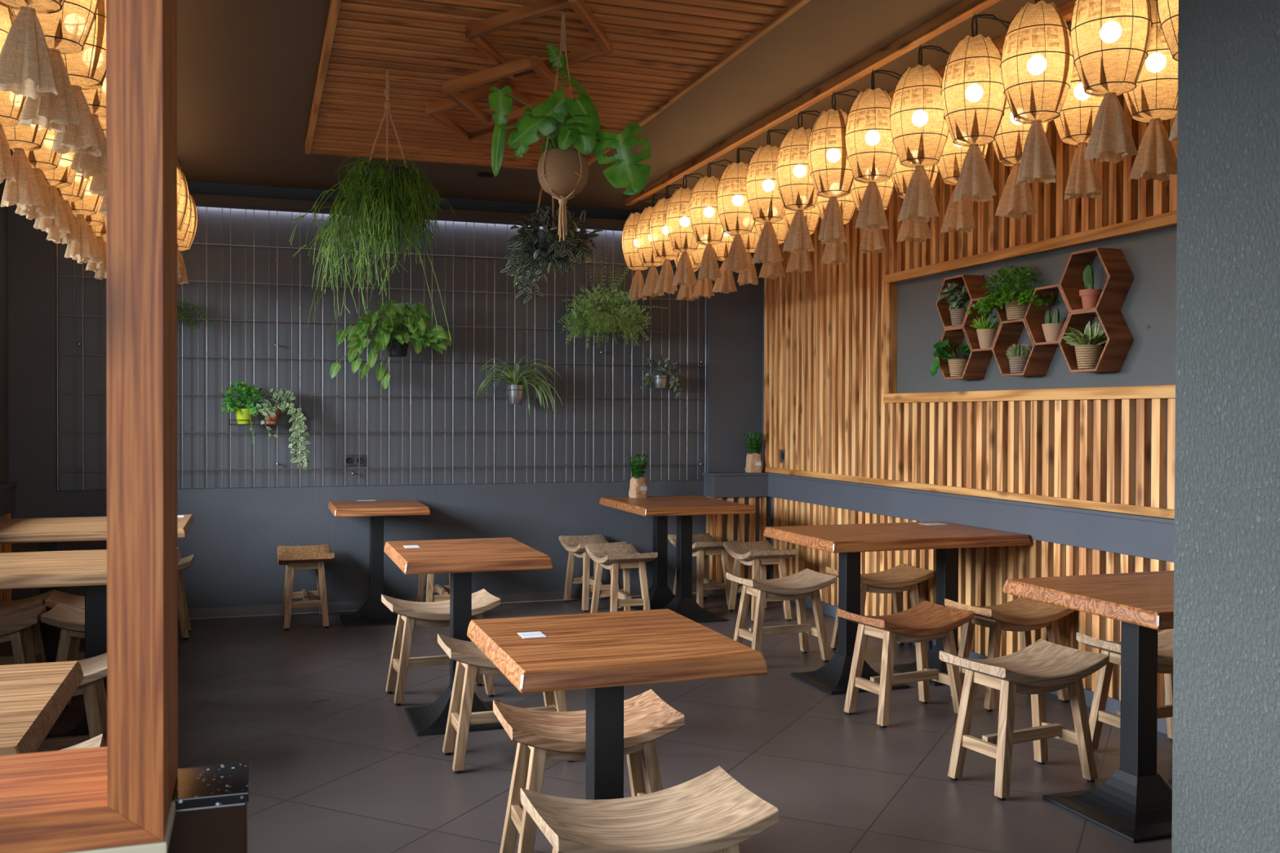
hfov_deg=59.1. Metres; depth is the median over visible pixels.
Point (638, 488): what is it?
potted plant
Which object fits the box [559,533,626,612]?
stool
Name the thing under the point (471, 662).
stool
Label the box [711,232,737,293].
lantern
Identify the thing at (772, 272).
lantern
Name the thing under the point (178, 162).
ceiling beam
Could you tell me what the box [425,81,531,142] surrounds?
frame
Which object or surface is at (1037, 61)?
lantern
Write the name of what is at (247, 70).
ceiling
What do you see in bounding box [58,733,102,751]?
stool
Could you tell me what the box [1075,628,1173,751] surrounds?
stool
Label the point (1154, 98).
lantern
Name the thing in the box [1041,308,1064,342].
cacti
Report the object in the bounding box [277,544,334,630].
stool
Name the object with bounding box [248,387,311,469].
ivy
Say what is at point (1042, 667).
stool
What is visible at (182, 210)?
lantern
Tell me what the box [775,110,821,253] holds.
lantern
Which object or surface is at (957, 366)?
plant pot
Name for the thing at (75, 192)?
lantern
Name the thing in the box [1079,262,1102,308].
cactus
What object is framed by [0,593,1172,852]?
floor
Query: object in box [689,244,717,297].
lantern
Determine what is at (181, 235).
lantern
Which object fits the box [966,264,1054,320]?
potted maidenhair
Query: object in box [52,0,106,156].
lantern
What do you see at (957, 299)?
potted kalanchoe
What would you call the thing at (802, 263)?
lantern
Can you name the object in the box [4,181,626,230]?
trim
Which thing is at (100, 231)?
lantern
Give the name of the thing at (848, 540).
dining table
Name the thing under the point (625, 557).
stool
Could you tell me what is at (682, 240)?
lantern
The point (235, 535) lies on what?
wall
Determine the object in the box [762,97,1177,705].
wall
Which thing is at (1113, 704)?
baseboard
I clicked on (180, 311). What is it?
fern
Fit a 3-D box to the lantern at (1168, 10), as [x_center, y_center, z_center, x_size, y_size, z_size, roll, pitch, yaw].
[1.645,-1.135,3.093,0.461,0.696,0.252,0,1,-14]
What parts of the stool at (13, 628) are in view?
leg, seat, leg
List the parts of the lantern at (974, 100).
wire frame, lamp shade, cord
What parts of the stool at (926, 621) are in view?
leg, rail, rail, leg, seat, leg, rail, leg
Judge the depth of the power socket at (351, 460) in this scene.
7.72 m
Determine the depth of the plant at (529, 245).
5.50 m
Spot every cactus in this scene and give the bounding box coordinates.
[1005,343,1031,373]
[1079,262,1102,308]
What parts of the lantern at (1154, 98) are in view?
wire frame, lamp shade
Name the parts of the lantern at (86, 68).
lamp shade, wire frame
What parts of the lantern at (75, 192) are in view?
wire frame, lamp shade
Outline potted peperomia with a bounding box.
[928,338,970,377]
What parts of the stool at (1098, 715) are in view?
leg, rail, rail, seat, leg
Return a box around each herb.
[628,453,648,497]
[744,430,763,472]
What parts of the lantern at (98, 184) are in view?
lamp shade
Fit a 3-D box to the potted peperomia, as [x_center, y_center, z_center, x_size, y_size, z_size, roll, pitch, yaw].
[1.683,-0.374,6.087,0.188,0.213,0.189,0,1,-3]
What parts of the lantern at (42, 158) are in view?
wire frame, lamp shade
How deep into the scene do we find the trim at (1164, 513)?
5.81 m
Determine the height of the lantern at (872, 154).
0.672 m
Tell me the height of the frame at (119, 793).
1.875 m
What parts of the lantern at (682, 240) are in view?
wire frame, lamp shade, cord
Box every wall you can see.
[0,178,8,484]
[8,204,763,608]
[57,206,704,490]
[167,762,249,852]
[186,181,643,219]
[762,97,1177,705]
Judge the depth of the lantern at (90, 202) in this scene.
5.54 m
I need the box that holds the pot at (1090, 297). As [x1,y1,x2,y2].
[1079,288,1102,308]
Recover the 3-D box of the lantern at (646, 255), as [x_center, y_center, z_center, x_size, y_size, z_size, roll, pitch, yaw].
[0.200,-1.183,7.357,0.467,0.672,0.234,0,1,-11]
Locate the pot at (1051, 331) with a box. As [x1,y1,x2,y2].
[1041,323,1064,342]
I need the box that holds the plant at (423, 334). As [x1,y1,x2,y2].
[329,298,452,389]
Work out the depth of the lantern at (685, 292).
7.69 m
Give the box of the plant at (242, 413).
[219,381,265,446]
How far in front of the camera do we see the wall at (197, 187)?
8.10 m
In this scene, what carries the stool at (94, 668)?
on the floor
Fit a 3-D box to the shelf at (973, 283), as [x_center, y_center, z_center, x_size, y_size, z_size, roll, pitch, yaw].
[1.736,-0.666,6.051,0.130,0.274,0.333,0,1,-19]
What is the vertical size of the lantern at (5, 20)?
0.669 m
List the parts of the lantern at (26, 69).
lamp shade, wire frame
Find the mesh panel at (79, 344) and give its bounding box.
[56,204,706,490]
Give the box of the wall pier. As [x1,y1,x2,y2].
[1171,0,1279,852]
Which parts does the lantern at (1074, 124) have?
wire frame, lamp shade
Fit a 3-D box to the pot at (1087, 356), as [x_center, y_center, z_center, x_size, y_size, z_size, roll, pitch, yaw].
[2.041,-0.314,5.133,0.120,0.108,0.120,0,1,-19]
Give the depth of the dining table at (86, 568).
4.44 m
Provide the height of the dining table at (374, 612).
0.750 m
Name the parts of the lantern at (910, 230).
wire frame, lamp shade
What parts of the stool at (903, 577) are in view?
leg, leg, seat, leg, leg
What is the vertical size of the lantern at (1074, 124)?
0.669 m
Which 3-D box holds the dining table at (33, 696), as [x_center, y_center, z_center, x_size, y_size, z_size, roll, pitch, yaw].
[-1.680,0.932,2.168,1.011,0.750,0.744,0,1,-19]
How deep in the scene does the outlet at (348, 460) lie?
7.70 m
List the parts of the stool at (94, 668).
seat, leg, leg, rail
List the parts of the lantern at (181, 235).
lamp shade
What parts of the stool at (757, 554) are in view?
leg, rail, leg, seat, leg, rail, rail, leg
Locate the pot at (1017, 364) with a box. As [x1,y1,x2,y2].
[1008,355,1028,373]
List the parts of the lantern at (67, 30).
lamp shade, wire frame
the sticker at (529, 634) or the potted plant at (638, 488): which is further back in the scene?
the potted plant at (638, 488)
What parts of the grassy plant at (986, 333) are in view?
paper pot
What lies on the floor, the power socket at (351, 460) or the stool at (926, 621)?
the stool at (926, 621)
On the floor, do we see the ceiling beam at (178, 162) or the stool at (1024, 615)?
the stool at (1024, 615)
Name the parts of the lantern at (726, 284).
lamp shade, wire frame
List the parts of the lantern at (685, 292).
lamp shade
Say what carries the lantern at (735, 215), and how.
hanging from the ceiling beam at (966, 9)
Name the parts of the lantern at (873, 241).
lamp shade, wire frame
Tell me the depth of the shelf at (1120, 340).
5.01 m
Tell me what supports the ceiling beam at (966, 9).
attached to the ceiling
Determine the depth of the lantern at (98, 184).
3.96 m
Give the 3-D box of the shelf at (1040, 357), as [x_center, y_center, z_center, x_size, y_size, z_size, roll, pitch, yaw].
[1.897,-0.387,5.579,0.130,0.274,0.333,0,1,-19]
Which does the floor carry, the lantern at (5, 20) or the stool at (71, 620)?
the stool at (71, 620)
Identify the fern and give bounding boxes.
[177,298,211,335]
[558,244,666,348]
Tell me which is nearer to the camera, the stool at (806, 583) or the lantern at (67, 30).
the lantern at (67, 30)
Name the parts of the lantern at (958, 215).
wire frame, lamp shade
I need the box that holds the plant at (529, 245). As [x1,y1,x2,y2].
[498,186,603,304]
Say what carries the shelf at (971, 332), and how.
attached to the wall at (1150, 300)
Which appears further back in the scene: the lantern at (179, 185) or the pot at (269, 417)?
the pot at (269, 417)
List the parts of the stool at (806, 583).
leg, rail, rail, leg, seat, leg, rail, leg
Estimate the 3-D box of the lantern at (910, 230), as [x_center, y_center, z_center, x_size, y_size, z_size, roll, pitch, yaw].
[1.231,-1.164,5.063,0.233,0.669,0.233,0,1,-19]
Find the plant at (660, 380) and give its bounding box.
[639,354,684,398]
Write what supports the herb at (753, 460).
on the trim at (1132, 535)
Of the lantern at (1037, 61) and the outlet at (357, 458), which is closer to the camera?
the lantern at (1037, 61)
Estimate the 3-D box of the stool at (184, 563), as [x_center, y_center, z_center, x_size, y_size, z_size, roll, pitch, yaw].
[-2.927,1.021,6.707,0.500,0.470,0.330,0,1,-19]
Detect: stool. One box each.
[0,589,53,663]
[0,604,45,664]
[0,653,106,752]
[40,602,84,707]
[44,589,84,662]
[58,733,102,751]
[177,554,194,639]
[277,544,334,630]
[381,588,500,706]
[416,573,449,602]
[437,633,573,773]
[493,688,684,852]
[520,766,778,852]
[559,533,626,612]
[585,543,657,613]
[667,533,739,608]
[723,540,797,622]
[725,568,836,662]
[826,563,933,651]
[836,600,974,728]
[939,639,1108,800]
[944,596,1075,711]
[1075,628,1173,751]
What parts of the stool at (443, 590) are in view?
leg, leg, rail, rail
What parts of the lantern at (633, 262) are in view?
wire frame, lamp shade, cord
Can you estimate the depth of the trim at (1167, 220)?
5.67 m
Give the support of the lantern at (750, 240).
hanging from the ceiling beam at (1066, 10)
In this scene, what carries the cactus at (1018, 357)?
on the shelf at (1040, 357)
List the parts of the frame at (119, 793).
rail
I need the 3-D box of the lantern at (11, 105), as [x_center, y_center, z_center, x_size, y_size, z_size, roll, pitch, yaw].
[-2.171,-1.159,3.810,0.234,0.669,0.234,0,1,-19]
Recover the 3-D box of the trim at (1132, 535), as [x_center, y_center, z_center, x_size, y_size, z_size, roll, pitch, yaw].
[1.618,0.827,5.833,0.496,0.905,5.727,0,1,-19]
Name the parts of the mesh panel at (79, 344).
vertical rod, vertical rod, vertical rod, vertical rod, vertical rod, vertical rod, vertical rod, vertical rod, vertical rod, vertical rod, vertical rod, vertical rod, vertical rod, vertical rod, vertical rod, vertical rod, vertical rod, vertical rod, vertical rod, vertical rod, vertical rod, vertical rod, horizontal rod, horizontal rod, horizontal rod, horizontal rod, horizontal rod, horizontal rod, vertical rod, vertical rod, horizontal rod, vertical rod, vertical rod, vertical rod, vertical rod, horizontal rod, vertical rod, vertical rod, vertical rod, vertical rod, vertical rod, vertical rod, vertical rod, vertical rod, vertical rod, vertical rod, vertical rod, vertical rod, vertical rod, vertical rod, vertical rod, vertical rod, vertical rod, vertical rod, vertical rod, vertical rod, vertical rod, vertical rod, vertical rod, vertical rod, vertical rod, vertical rod, vertical rod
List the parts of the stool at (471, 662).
leg, rail, leg, seat, leg, leg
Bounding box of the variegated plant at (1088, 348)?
[1061,320,1107,369]
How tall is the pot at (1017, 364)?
0.084 m
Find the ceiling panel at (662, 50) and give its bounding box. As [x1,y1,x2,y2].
[305,0,810,170]
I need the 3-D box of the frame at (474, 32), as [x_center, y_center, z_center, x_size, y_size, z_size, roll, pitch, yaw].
[-0.371,-1.438,4.199,0.487,0.044,0.821,0,1,11]
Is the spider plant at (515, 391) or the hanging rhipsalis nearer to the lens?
the hanging rhipsalis
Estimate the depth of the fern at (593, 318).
8.02 m
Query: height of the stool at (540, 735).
0.470 m
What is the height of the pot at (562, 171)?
0.152 m
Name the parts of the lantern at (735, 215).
wire frame, lamp shade, cord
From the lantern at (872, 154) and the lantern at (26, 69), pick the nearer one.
the lantern at (26, 69)
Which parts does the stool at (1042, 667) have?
leg, rail, rail, leg, seat, leg, rail, leg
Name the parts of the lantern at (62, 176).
lamp shade, wire frame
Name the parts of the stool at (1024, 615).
leg, rail, leg, seat, leg, leg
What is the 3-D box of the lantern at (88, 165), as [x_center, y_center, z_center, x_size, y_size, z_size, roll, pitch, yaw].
[-1.891,-1.157,3.630,0.468,0.668,0.234,0,1,-27]
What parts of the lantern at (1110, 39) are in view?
lamp shade, wire frame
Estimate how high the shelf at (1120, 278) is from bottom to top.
0.274 m
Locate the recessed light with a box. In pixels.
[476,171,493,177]
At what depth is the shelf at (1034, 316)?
5.43 m
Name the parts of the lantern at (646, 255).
wire frame, lamp shade, cord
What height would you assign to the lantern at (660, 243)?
0.696 m
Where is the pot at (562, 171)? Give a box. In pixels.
[537,147,588,196]
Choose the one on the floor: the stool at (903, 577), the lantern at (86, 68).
the stool at (903, 577)
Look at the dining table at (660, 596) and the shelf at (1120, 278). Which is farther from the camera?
the dining table at (660, 596)
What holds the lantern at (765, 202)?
hanging from the ceiling beam at (966, 9)
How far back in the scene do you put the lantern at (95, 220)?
5.86 m
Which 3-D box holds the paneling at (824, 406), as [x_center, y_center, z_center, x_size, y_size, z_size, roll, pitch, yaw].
[1.843,-0.607,5.890,0.035,1.878,5.533,0,1,-19]
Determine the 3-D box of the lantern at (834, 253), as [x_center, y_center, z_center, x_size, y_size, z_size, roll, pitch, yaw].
[0.999,-1.163,5.744,0.233,0.678,0.233,0,1,-19]
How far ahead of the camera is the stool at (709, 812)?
2.52 m
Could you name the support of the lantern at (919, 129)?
hanging from the ceiling beam at (966, 9)
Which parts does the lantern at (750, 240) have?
lamp shade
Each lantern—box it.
[0,0,65,99]
[0,4,13,53]
[0,11,27,183]
[0,124,48,210]
[11,0,98,133]
[11,128,62,219]
[33,151,76,233]
[46,172,89,244]
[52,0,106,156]
[64,176,102,260]
[71,75,106,177]
[71,195,106,263]
[85,218,106,273]
[88,116,106,196]
[94,237,106,279]
[98,195,106,215]
[177,164,189,266]
[177,165,182,208]
[177,191,198,284]
[177,192,192,277]
[621,197,657,301]
[635,192,671,297]
[648,184,687,293]
[665,173,704,286]
[674,253,699,301]
[688,159,732,280]
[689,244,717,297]
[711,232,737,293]
[716,146,756,273]
[730,225,758,285]
[745,128,787,265]
[754,218,787,279]
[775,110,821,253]
[782,203,819,273]
[807,88,860,244]
[815,191,855,266]
[844,68,902,232]
[850,177,894,253]
[888,44,951,222]
[890,156,938,243]
[936,130,988,234]
[940,13,1071,202]
[991,99,1048,219]
[1000,0,1074,185]
[1053,63,1103,200]
[1069,0,1153,164]
[1122,0,1177,181]
[1156,0,1178,141]
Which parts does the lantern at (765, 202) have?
lamp shade, wire frame, cord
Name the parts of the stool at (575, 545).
leg, rail, leg, seat, leg, rail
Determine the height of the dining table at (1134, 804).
0.750 m
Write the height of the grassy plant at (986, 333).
0.182 m
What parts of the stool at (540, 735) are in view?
leg, rail, leg, seat, leg, rail, leg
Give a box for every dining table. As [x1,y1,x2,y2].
[0,514,194,662]
[0,547,181,738]
[0,661,83,755]
[328,499,430,627]
[383,537,553,736]
[466,608,768,799]
[599,495,755,622]
[763,521,1031,695]
[1002,570,1173,843]
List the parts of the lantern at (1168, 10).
wire frame, lamp shade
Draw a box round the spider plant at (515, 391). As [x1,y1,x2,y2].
[473,355,563,415]
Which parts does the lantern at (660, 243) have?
wire frame, lamp shade, cord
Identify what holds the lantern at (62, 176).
hanging from the ceiling beam
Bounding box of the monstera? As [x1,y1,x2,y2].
[488,9,650,241]
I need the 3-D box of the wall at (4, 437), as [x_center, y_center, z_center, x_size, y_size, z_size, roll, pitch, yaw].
[-2.319,-0.192,1.850,0.298,3.000,11.400,0,1,-19]
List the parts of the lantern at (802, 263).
wire frame, lamp shade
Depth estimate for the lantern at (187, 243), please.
6.76 m
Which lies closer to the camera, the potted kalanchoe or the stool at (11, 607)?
the stool at (11, 607)
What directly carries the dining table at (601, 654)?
on the floor
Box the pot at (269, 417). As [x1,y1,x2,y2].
[263,409,280,424]
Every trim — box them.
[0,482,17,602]
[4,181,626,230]
[702,471,1174,595]
[762,466,1174,519]
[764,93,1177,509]
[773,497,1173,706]
[883,210,1177,403]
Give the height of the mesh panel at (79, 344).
1.844 m
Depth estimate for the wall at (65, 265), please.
7.78 m
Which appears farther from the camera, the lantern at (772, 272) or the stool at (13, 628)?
the lantern at (772, 272)
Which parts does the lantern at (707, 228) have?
wire frame, lamp shade, cord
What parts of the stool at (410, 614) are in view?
leg, rail, leg, seat, leg, leg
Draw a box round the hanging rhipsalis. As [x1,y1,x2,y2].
[289,70,454,340]
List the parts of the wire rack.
rail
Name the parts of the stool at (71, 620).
seat, leg, leg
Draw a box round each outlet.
[346,457,352,463]
[356,457,363,463]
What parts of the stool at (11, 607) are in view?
seat, leg, leg, rail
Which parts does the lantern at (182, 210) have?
wire frame, lamp shade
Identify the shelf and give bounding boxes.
[935,274,991,328]
[937,326,992,379]
[962,297,1007,351]
[991,318,1057,376]
[1023,284,1071,346]
[1058,247,1133,312]
[1058,309,1133,373]
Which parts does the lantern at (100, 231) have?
lamp shade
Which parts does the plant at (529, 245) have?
pot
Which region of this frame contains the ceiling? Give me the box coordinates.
[9,0,1071,210]
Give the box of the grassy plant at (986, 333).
[968,314,999,348]
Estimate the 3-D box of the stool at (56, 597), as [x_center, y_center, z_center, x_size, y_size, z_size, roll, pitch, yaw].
[-2.582,1.035,5.472,0.500,0.470,0.330,0,1,-21]
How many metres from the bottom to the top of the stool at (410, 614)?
0.470 m
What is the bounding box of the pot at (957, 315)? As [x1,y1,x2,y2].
[949,308,967,325]
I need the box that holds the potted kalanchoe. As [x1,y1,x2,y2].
[937,282,970,325]
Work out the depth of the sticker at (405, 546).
4.97 m
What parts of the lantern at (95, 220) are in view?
lamp shade, wire frame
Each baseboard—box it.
[39,583,696,625]
[790,596,1167,734]
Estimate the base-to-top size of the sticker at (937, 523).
0.001 m
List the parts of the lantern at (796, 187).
wire frame, lamp shade, cord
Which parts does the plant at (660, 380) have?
pot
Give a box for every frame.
[0,0,177,852]
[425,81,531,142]
[441,54,573,125]
[465,0,612,80]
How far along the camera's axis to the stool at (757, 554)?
7.36 m
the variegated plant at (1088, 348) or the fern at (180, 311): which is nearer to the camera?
the variegated plant at (1088, 348)
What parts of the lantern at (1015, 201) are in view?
wire frame, lamp shade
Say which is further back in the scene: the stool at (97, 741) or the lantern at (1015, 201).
the lantern at (1015, 201)
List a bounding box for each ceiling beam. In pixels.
[177,157,182,170]
[624,0,1000,205]
[719,0,1075,179]
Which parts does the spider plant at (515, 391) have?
pot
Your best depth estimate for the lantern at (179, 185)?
5.76 m
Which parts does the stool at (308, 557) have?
leg, leg, rail, seat, rail, rail, leg, leg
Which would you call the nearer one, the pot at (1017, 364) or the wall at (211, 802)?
the wall at (211, 802)
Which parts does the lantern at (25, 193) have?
lamp shade, wire frame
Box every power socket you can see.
[343,454,365,466]
[780,450,784,461]
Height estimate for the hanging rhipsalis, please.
1.111 m
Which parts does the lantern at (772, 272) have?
wire frame, lamp shade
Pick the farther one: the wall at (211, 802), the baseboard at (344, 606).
the baseboard at (344, 606)
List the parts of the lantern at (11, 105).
wire frame, lamp shade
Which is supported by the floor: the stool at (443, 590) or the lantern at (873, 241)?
the stool at (443, 590)
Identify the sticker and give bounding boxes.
[403,545,419,548]
[517,631,546,638]
[918,522,947,525]
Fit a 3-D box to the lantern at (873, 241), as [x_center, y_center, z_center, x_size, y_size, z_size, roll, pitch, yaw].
[1.112,-1.166,5.402,0.233,0.669,0.233,0,1,-19]
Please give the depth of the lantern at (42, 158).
4.48 m
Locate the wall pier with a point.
(1226, 735)
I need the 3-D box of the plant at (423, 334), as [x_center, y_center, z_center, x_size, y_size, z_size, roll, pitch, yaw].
[-1.662,-0.545,7.545,0.804,0.598,0.379,0,1,-19]
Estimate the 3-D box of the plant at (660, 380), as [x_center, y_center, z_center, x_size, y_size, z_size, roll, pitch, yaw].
[0.150,-0.366,8.279,0.331,0.324,0.240,0,1,-19]
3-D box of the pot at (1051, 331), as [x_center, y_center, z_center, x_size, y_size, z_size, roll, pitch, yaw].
[1.965,-0.443,5.355,0.112,0.085,0.112,0,1,-19]
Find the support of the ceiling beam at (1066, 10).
attached to the ceiling
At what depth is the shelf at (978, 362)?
5.97 m
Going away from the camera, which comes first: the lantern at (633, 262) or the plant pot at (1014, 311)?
the plant pot at (1014, 311)
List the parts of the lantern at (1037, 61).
wire frame, lamp shade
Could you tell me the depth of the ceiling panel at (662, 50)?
4.57 m
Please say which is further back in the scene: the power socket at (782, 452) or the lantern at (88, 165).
the power socket at (782, 452)
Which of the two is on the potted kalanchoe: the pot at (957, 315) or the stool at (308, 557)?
the pot at (957, 315)
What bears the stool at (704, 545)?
on the floor
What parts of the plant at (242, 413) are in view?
pot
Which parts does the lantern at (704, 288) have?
lamp shade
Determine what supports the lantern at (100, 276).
hanging from the ceiling beam
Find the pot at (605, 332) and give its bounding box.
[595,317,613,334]
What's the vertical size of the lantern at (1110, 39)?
0.672 m
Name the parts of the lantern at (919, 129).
wire frame, lamp shade, cord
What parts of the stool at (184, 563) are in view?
leg, leg, seat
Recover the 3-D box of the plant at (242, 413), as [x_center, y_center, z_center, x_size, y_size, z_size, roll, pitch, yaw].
[-2.571,-0.082,7.346,0.316,0.421,0.274,0,1,-30]
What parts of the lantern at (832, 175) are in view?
wire frame, lamp shade, cord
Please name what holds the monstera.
hanging from the ceiling panel at (662, 50)
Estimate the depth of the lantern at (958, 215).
4.69 m
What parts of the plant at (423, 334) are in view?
pot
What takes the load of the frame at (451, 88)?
attached to the ceiling panel at (662, 50)
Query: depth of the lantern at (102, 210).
4.35 m
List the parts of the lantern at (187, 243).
lamp shade, wire frame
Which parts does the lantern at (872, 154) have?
wire frame, lamp shade, cord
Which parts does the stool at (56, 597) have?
leg, seat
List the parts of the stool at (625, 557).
leg, rail, leg, seat, leg, rail, rail, leg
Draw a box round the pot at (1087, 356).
[1074,344,1102,369]
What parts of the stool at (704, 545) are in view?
leg, leg, seat, leg, rail, rail, leg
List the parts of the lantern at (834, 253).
wire frame, lamp shade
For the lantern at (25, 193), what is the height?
0.691 m
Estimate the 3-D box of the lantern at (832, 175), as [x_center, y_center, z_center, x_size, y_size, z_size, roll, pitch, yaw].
[0.977,-1.167,5.049,0.467,0.700,0.233,0,1,-11]
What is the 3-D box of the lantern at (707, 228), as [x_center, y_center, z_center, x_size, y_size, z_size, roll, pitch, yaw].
[0.507,-1.180,6.442,0.467,0.700,0.234,0,1,-11]
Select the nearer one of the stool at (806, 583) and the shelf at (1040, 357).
the shelf at (1040, 357)
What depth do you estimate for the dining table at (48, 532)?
5.84 m
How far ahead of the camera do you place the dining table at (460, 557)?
4.84 m
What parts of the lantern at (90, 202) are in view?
lamp shade, wire frame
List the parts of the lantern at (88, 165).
lamp shade, wire frame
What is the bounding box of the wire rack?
[228,417,290,425]

